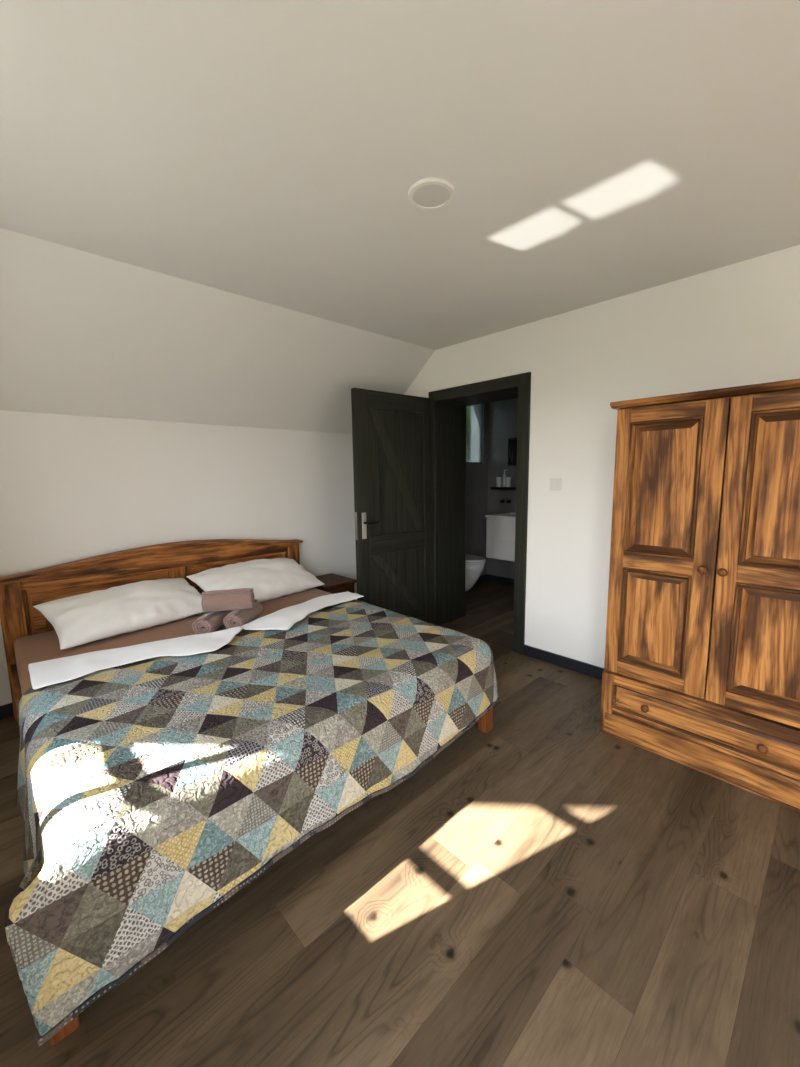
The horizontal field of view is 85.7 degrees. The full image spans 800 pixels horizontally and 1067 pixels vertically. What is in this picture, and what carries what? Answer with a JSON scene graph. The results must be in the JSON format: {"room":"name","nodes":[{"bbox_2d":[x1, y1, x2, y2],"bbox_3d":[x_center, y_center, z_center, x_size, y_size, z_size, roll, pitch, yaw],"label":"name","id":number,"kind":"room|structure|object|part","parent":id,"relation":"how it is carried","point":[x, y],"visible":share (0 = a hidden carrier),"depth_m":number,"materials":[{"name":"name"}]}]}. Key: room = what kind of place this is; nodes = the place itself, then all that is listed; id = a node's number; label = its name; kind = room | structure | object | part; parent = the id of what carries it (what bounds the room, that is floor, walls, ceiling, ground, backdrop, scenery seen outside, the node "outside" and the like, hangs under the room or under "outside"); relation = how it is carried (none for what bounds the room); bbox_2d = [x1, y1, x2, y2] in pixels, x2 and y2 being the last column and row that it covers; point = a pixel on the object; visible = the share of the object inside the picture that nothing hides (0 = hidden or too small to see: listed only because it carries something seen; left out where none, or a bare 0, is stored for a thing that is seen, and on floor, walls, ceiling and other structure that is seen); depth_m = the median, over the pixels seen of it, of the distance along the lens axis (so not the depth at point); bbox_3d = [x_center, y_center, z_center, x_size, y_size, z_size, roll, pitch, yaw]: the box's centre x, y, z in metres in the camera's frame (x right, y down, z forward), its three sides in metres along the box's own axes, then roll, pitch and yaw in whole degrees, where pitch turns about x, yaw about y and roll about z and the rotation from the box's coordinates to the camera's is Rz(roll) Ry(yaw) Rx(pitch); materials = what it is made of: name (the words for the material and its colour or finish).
{"room":"bedroom","nodes":[
{"label":"bedroom","id":0,"kind":"room"},
{"bbox_2d":[0,410,356,705],"bbox_3d":[-1.478,0.064,3.370,4.050,1.771,0.200,-8,11,-43],"label":"wall","id":1,"kind":"structure","parent":0,"point":[73,487],"depth_m":2.99,"materials":[{"name":"white paint"}]},
{"bbox_2d":[0,703,13,719],"bbox_3d":[-1.426,0.915,3.373,3.350,0.081,0.015,-8,11,-43],"label":"baseboard","id":2,"kind":"structure","parent":1,"relation":"attached to","point":[6,711],"depth_m":2.53,"materials":[{"name":"black wood"}]},
{"bbox_2d":[0,228,434,433],"bbox_3d":[-1.364,-1.201,2.767,3.650,0.895,1.002,-8,11,-43],"label":"sloped ceiling","id":3,"kind":"structure","parent":0,"point":[82,333],"depth_m":2.57,"materials":[{"name":"white paint"}]},
{"bbox_2d":[0,0,799,349],"bbox_3d":[0.346,-1.306,0.951,3.650,0.250,3.948,-8,11,-43],"label":"ceiling","id":4,"kind":"structure","parent":0,"point":[591,152],"depth_m":1.36,"materials":[{"name":"white paint"}]},
{"bbox_2d":[408,177,454,209],"bbox_3d":[0.117,-1.260,1.606,0.175,0.012,0.175,-8,11,-43],"label":"recessed light","id":5,"kind":"object","parent":4,"relation":"in","point":[433,193],"visible":1,"depth_m":1.59,"materials":[{"name":"white plastic"}]},
{"bbox_2d":[413,185,449,206],"bbox_3d":[0.117,-1.260,1.606,0.135,0.009,0.135,-8,11,-43],"label":"diffuser","id":6,"kind":"object","parent":5,"relation":"attached to","point":[423,195],"depth_m":1.60,"materials":[{"name":"grey plastic"}]},
{"bbox_2d":[0,579,799,1066],"bbox_3d":[0.865,1.166,2.313,5.150,0.200,4.750,-8,11,-43],"label":"floor","id":7,"kind":"structure","parent":0,"point":[550,888],"depth_m":1.32,"materials":[{"name":"brown wood"}]},
{"bbox_2d":[0,539,492,1045],"bbox_3d":[-0.882,0.611,2.398,1.951,0.930,2.072,-8,11,-43],"label":"bed","id":8,"kind":"object","parent":7,"relation":"on","point":[19,592],"visible":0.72,"depth_m":2.72,"materials":[{"name":"brown wood"}]},
{"bbox_3d":[-1.543,0.901,1.784,0.028,0.140,1.934,-8,11,-43],"label":"rail","id":9,"kind":"part","parent":8,"relation":"part of","materials":[{"name":"brown wood"}]},
{"bbox_3d":[-0.856,1.143,1.082,0.058,0.230,0.060,-8,11,-43],"label":"leg","id":10,"kind":"part","parent":8,"relation":"part of","materials":[{"name":"brown wood"}]},
{"bbox_3d":[-1.889,0.478,2.793,0.814,0.397,0.044,-8,11,-43],"label":"panel","id":11,"kind":"part","parent":8,"relation":"part of","materials":[{"name":"brown wood"}]},
{"bbox_3d":[-1.570,0.539,3.111,1.907,0.902,0.065,-8,11,-43],"label":"headboard","id":12,"kind":"part","parent":8,"relation":"part of","materials":[{"name":"brown wood"}]},
{"bbox_3d":[-1.568,0.128,3.047,1.951,0.128,0.108,-8,11,-43],"label":"crown","id":13,"kind":"part","parent":8,"relation":"part of","materials":[{"name":"brown wood"}]},
{"bbox_2d":[14,588,353,695],"bbox_3d":[-0.882,0.690,2.402,1.817,0.223,1.920,-8,11,-43],"label":"mattress","id":14,"kind":"object","parent":8,"relation":"on","point":[44,646],"visible":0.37,"depth_m":2.40,"materials":[{"name":"brown fabric"}]},
{"bbox_2d":[33,578,203,649],"bbox_3d":[-1.637,0.437,2.639,0.466,0.220,0.848,5,10,38],"label":"pillow","id":15,"kind":"object","parent":14,"relation":"on","point":[80,619],"visible":0.99,"depth_m":2.48,"materials":[{"name":"white fabric"}]},
{"bbox_2d":[192,610,233,633],"bbox_3d":[-1.083,0.499,2.528,0.118,0.110,0.298,0,8,6],"label":"rolled towel","id":16,"kind":"object","parent":14,"relation":"on","point":[209,622],"visible":0.76,"depth_m":2.41,"materials":[{"name":"fabric"}]},
{"bbox_2d":[201,588,253,611],"bbox_3d":[-0.998,0.385,2.509,0.277,0.121,0.130,-3,8,-14],"label":"rolled towel","id":17,"kind":"object","parent":16,"relation":"on","point":[243,598],"visible":1,"depth_m":2.46,"materials":[{"name":"fabric"}]},
{"bbox_2d":[223,599,262,628],"bbox_3d":[-0.939,0.487,2.599,0.118,0.110,0.298,0,8,7],"label":"rolled towel","id":18,"kind":"object","parent":14,"relation":"on","point":[240,617],"visible":0.88,"depth_m":2.49,"materials":[{"name":"fabric"}]},
{"bbox_2d":[5,600,498,1045],"bbox_3d":[-0.539,0.801,2.031,1.975,0.425,1.205,-8,11,-43],"label":"patchwork quilt","id":19,"kind":"object","parent":14,"relation":"on","point":[151,792],"visible":0.97,"depth_m":1.43,"materials":[{"name":"fabric"}]},
{"bbox_2d":[28,626,241,688],"bbox_3d":[-1.161,0.597,2.054,0.902,0.057,0.678,-8,11,-43],"label":"sheet","id":20,"kind":"object","parent":19,"relation":"on","point":[48,672],"visible":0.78,"depth_m":2.05,"materials":[{"name":"white fabric"}]},
{"bbox_2d":[241,591,363,629],"bbox_3d":[-0.506,0.502,2.652,0.868,0.064,0.643,-8,11,-43],"label":"duvet","id":21,"kind":"object","parent":19,"relation":"on","point":[285,618],"visible":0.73,"depth_m":2.63,"materials":[{"name":"white fabric"}]},
{"bbox_2d":[186,557,323,602],"bbox_3d":[-1.049,0.339,3.231,0.455,0.245,0.877,5,10,38],"label":"pillow","id":22,"kind":"object","parent":14,"relation":"on","point":[269,579],"visible":0.81,"depth_m":3.12,"materials":[{"name":"white fabric"}]},
{"bbox_3d":[-1.252,0.387,3.398,0.814,0.397,0.044,-8,11,-43],"label":"panel","id":23,"kind":"part","parent":8,"relation":"part of","materials":[{"name":"brown wood"}]},
{"bbox_3d":[0.462,0.952,2.335,0.058,0.230,0.060,-8,11,-43],"label":"leg","id":24,"kind":"part","parent":8,"relation":"part of","materials":[{"name":"brown wood"}]},
{"bbox_2d":[314,573,356,599],"bbox_3d":[-0.623,0.642,3.822,0.342,0.477,0.393,-8,11,-43],"label":"nightstand","id":25,"kind":"object","parent":7,"relation":"on","point":[333,583],"visible":0.24,"depth_m":3.72,"materials":[{"name":"brown wood"}]},
{"bbox_3d":[-0.516,0.523,3.691,0.264,0.145,0.022,-8,11,-43],"label":"drawer","id":26,"kind":"part","parent":25,"relation":"part of","materials":[{"name":"brown wood"}]},
{"bbox_2d":[600,379,799,811],"bbox_3d":[1.574,0.221,2.079,0.612,1.714,0.934,-8,11,-43],"label":"wardrobe","id":27,"kind":"object","parent":7,"relation":"on","point":[701,673],"visible":1,"depth_m":1.90,"materials":[{"name":"brown wood"}]},
{"bbox_3d":[1.214,0.866,2.135,0.034,0.037,0.037,-8,11,-43],"label":"knob","id":28,"kind":"part","parent":27,"relation":"part of","materials":[{"name":"brown wood"}]},
{"bbox_3d":[1.222,0.424,2.087,0.018,0.496,0.296,-8,11,-43],"label":"moulding","id":29,"kind":"part","parent":27,"relation":"part of","materials":[{"name":"brown wood"}]},
{"bbox_3d":[1.229,0.423,2.094,0.020,0.496,0.296,-8,11,-43],"label":"panel","id":30,"kind":"part","parent":27,"relation":"part of","materials":[{"name":"brown wood"}]},
{"bbox_3d":[1.213,-0.206,2.002,0.018,0.633,0.296,-8,11,-43],"label":"moulding","id":31,"kind":"part","parent":27,"relation":"part of","materials":[{"name":"brown wood"}]},
{"bbox_3d":[1.229,0.076,2.039,0.022,1.333,0.440,-8,11,-43],"label":"door","id":32,"kind":"part","parent":27,"relation":"part of","materials":[{"name":"brown wood"}]},
{"bbox_3d":[1.219,-0.207,2.008,0.020,0.633,0.296,-8,11,-43],"label":"panel","id":33,"kind":"part","parent":27,"relation":"part of","materials":[{"name":"brown wood"}]},
{"bbox_3d":[1.334,0.160,1.901,0.034,0.037,0.037,-8,11,-43],"label":"knob","id":34,"kind":"part","parent":27,"relation":"part of","materials":[{"name":"brown wood"}]},
{"bbox_3d":[1.562,-0.614,1.966,0.611,0.028,0.934,-8,11,-43],"label":"crown","id":35,"kind":"part","parent":27,"relation":"part of","materials":[{"name":"brown wood"}]},
{"bbox_3d":[1.395,0.882,1.986,0.027,0.129,0.780,-8,11,-43],"label":"drawer","id":36,"kind":"part","parent":27,"relation":"part of","materials":[{"name":"brown wood"}]},
{"bbox_3d":[1.384,0.167,1.849,0.034,0.037,0.037,-8,11,-43],"label":"knob","id":37,"kind":"part","parent":27,"relation":"part of","materials":[{"name":"brown wood"}]},
{"bbox_3d":[1.538,0.115,1.720,0.022,1.333,0.440,-8,11,-43],"label":"door","id":38,"kind":"part","parent":27,"relation":"part of","materials":[{"name":"brown wood"}]},
{"bbox_3d":[1.526,0.905,1.813,0.034,0.037,0.037,-8,11,-43],"label":"knob","id":39,"kind":"part","parent":27,"relation":"part of","materials":[{"name":"brown wood"}]},
{"bbox_3d":[1.542,0.464,1.757,0.018,0.496,0.310,-8,11,-43],"label":"moulding","id":40,"kind":"part","parent":27,"relation":"part of","materials":[{"name":"brown wood"}]},
{"bbox_3d":[1.548,0.463,1.764,0.020,0.496,0.310,-8,11,-43],"label":"panel","id":41,"kind":"part","parent":27,"relation":"part of","materials":[{"name":"brown wood"}]},
{"bbox_3d":[1.532,-0.166,1.672,0.018,0.633,0.310,-8,11,-43],"label":"moulding","id":42,"kind":"part","parent":27,"relation":"part of","materials":[{"name":"brown wood"}]},
{"bbox_3d":[1.538,-0.167,1.678,0.020,0.633,0.310,-8,11,-43],"label":"panel","id":43,"kind":"part","parent":27,"relation":"part of","materials":[{"name":"brown wood"}]},
{"bbox_2d":[466,403,488,575],"bbox_3d":[0.622,-0.632,5.178,1.600,2.600,0.200,-8,11,-43],"label":"wall","id":44,"kind":"structure","parent":0,"point":[476,473],"depth_m":5.41,"materials":[{"name":"grey tile"}]},
{"bbox_2d":[466,404,482,462],"bbox_3d":[0.824,-1.236,5.217,0.530,0.760,0.040,-8,11,-43],"label":"window","id":45,"kind":"structure","parent":44,"relation":"in","point":[474,413],"depth_m":5.30,"materials":[{"name":"clear"}]},
{"bbox_2d":[465,554,485,590],"bbox_3d":[0.755,0.463,4.942,0.370,0.390,0.497,-8,11,-43],"label":"toilet","id":46,"kind":"object","parent":44,"relation":"attached to","point":[475,564],"visible":0.49,"depth_m":4.77,"materials":[{"name":"grey ceramic"}]},
{"bbox_3d":[0.753,0.280,4.917,0.360,0.021,0.486,-8,11,-43],"label":"lid","id":47,"kind":"part","parent":46,"relation":"part of","materials":[{"name":"grey ceramic"}]},
{"bbox_3d":[0.754,0.300,4.919,0.370,0.017,0.495,-8,11,-43],"label":"seat","id":48,"kind":"part","parent":46,"relation":"part of","materials":[{"name":"grey ceramic"}]},
{"bbox_2d":[487,398,517,578],"bbox_3d":[2.062,-0.588,4.691,0.200,2.600,2.500,-8,11,-43],"label":"wall","id":49,"kind":"structure","parent":0,"point":[503,415],"depth_m":5.36,"materials":[{"name":"grey tile"}]},
{"bbox_2d":[476,574,513,584],"bbox_3d":[1.435,0.740,4.385,1.400,0.070,2.300,-8,11,-43],"label":"baseboard","id":50,"kind":"structure","parent":49,"relation":"attached to","point":[486,576],"depth_m":5.55,"materials":[{"name":"black"}]},
{"bbox_2d":[485,512,515,561],"bbox_3d":[1.482,0.047,4.891,0.495,0.505,0.900,-8,11,-43],"label":"bathroom vanity","id":51,"kind":"object","parent":49,"relation":"attached to","point":[500,527],"visible":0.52,"depth_m":4.91,"materials":[{"name":"grey paint"}]},
{"bbox_2d":[485,512,515,518],"bbox_3d":[1.478,-0.189,4.859,0.495,0.029,0.900,-8,11,-43],"label":"washbasin","id":52,"kind":"object","parent":51,"relation":"in","point":[506,515],"depth_m":4.97,"materials":[{"name":"white ceramic"}]},
{"bbox_3d":[1.313,-0.031,4.718,0.017,0.228,0.870,-8,11,-43],"label":"drawer","id":53,"kind":"part","parent":51,"relation":"part of","materials":[{"name":"grey paint"}]},
{"bbox_3d":[1.317,0.204,4.750,0.017,0.227,0.870,-8,11,-43],"label":"drawer","id":54,"kind":"part","parent":51,"relation":"part of","materials":[{"name":"grey paint"}]},
{"bbox_2d":[490,487,515,489],"bbox_3d":[1.414,-0.535,5.118,0.160,0.030,0.700,-8,11,-43],"label":"wall shelf","id":55,"kind":"object","parent":49,"relation":"attached to","point":[491,488],"visible":0.4,"depth_m":5.18,"materials":[{"name":"black metal"}]},
{"bbox_2d":[496,477,501,486],"bbox_3d":[1.219,-0.633,5.302,0.072,0.120,0.072,-8,11,-43],"label":"glass tumbler","id":56,"kind":"object","parent":55,"relation":"on","point":[498,479],"visible":0.98,"depth_m":5.28,"materials":[{"name":"white"}]},
{"bbox_2d":[502,470,505,486],"bbox_3d":[1.280,-0.672,5.254,0.047,0.209,0.064,-8,11,-43],"label":"soap dispenser","id":57,"kind":"object","parent":55,"relation":"on","point":[504,475],"visible":0.94,"depth_m":5.25,"materials":[{"name":"grey"}]},
{"bbox_2d":[505,477,510,486],"bbox_3d":[1.309,-0.622,5.209,0.072,0.120,0.072,-8,11,-43],"label":"glass tumbler","id":58,"kind":"object","parent":55,"relation":"on","point":[507,479],"visible":0.94,"depth_m":5.18,"materials":[{"name":"white"}]},
{"bbox_2d":[508,438,516,465],"bbox_3d":[1.597,-0.955,4.955,0.034,0.330,0.805,-8,11,-43],"label":"bathroom mirror","id":59,"kind":"object","parent":49,"relation":"attached to","point":[512,442],"visible":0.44,"depth_m":5.18,"materials":[{"name":"grey mirror"}]},
{"bbox_2d":[404,245,799,667],"bbox_3d":[1.546,-0.332,2.792,0.400,2.620,5.150,-8,11,-43],"label":"wall","id":60,"kind":"structure","parent":0,"point":[737,324],"depth_m":2.78,"materials":[{"name":"white paint"}]},
{"bbox_2d":[351,388,433,623],"bbox_3d":[-0.003,-0.115,3.548,0.820,2.008,0.103,-7,10,-39],"label":"door","id":61,"kind":"structure","parent":60,"relation":"in","point":[393,433],"depth_m":3.52,"materials":[{"name":"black wood"}]},
{"bbox_3d":[-0.337,-0.056,3.316,0.003,0.215,0.022,-7,10,-39],"label":"lock plate","id":62,"kind":"part","parent":61,"relation":"part of","materials":[{"name":"silver metal"}]},
{"bbox_3d":[-0.276,-0.059,3.332,0.040,0.205,0.006,-7,10,-39],"label":"handle plate","id":63,"kind":"part","parent":61,"relation":"part of","materials":[{"name":"silver metal"}]},
{"bbox_3d":[-0.215,-0.084,3.341,0.129,0.018,0.053,-7,10,-39],"label":"lever","id":64,"kind":"part","parent":61,"relation":"part of","materials":[{"name":"black metal"}]},
{"bbox_2d":[428,372,530,654],"bbox_3d":[0.748,-0.165,3.649,0.432,2.082,0.960,-8,11,-43],"label":"trim","id":65,"kind":"structure","parent":60,"relation":"attached to","point":[449,404],"depth_m":3.79,"materials":[{"name":"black wood"}]},
{"bbox_2d":[550,478,561,490],"bbox_3d":[1.077,-0.341,2.983,0.012,0.086,0.086,-8,11,-43],"label":"light switch","id":66,"kind":"object","parent":60,"relation":"attached to","point":[555,483],"visible":1,"depth_m":2.98,"materials":[{"name":"white plastic"}]},
{"bbox_2d":[523,644,604,679],"bbox_3d":[2.005,1.021,2.212,0.015,0.081,3.050,-8,11,-43],"label":"baseboard","id":67,"kind":"structure","parent":60,"relation":"attached to","point":[594,671],"depth_m":3.06,"materials":[{"name":"black wood"}]}
]}

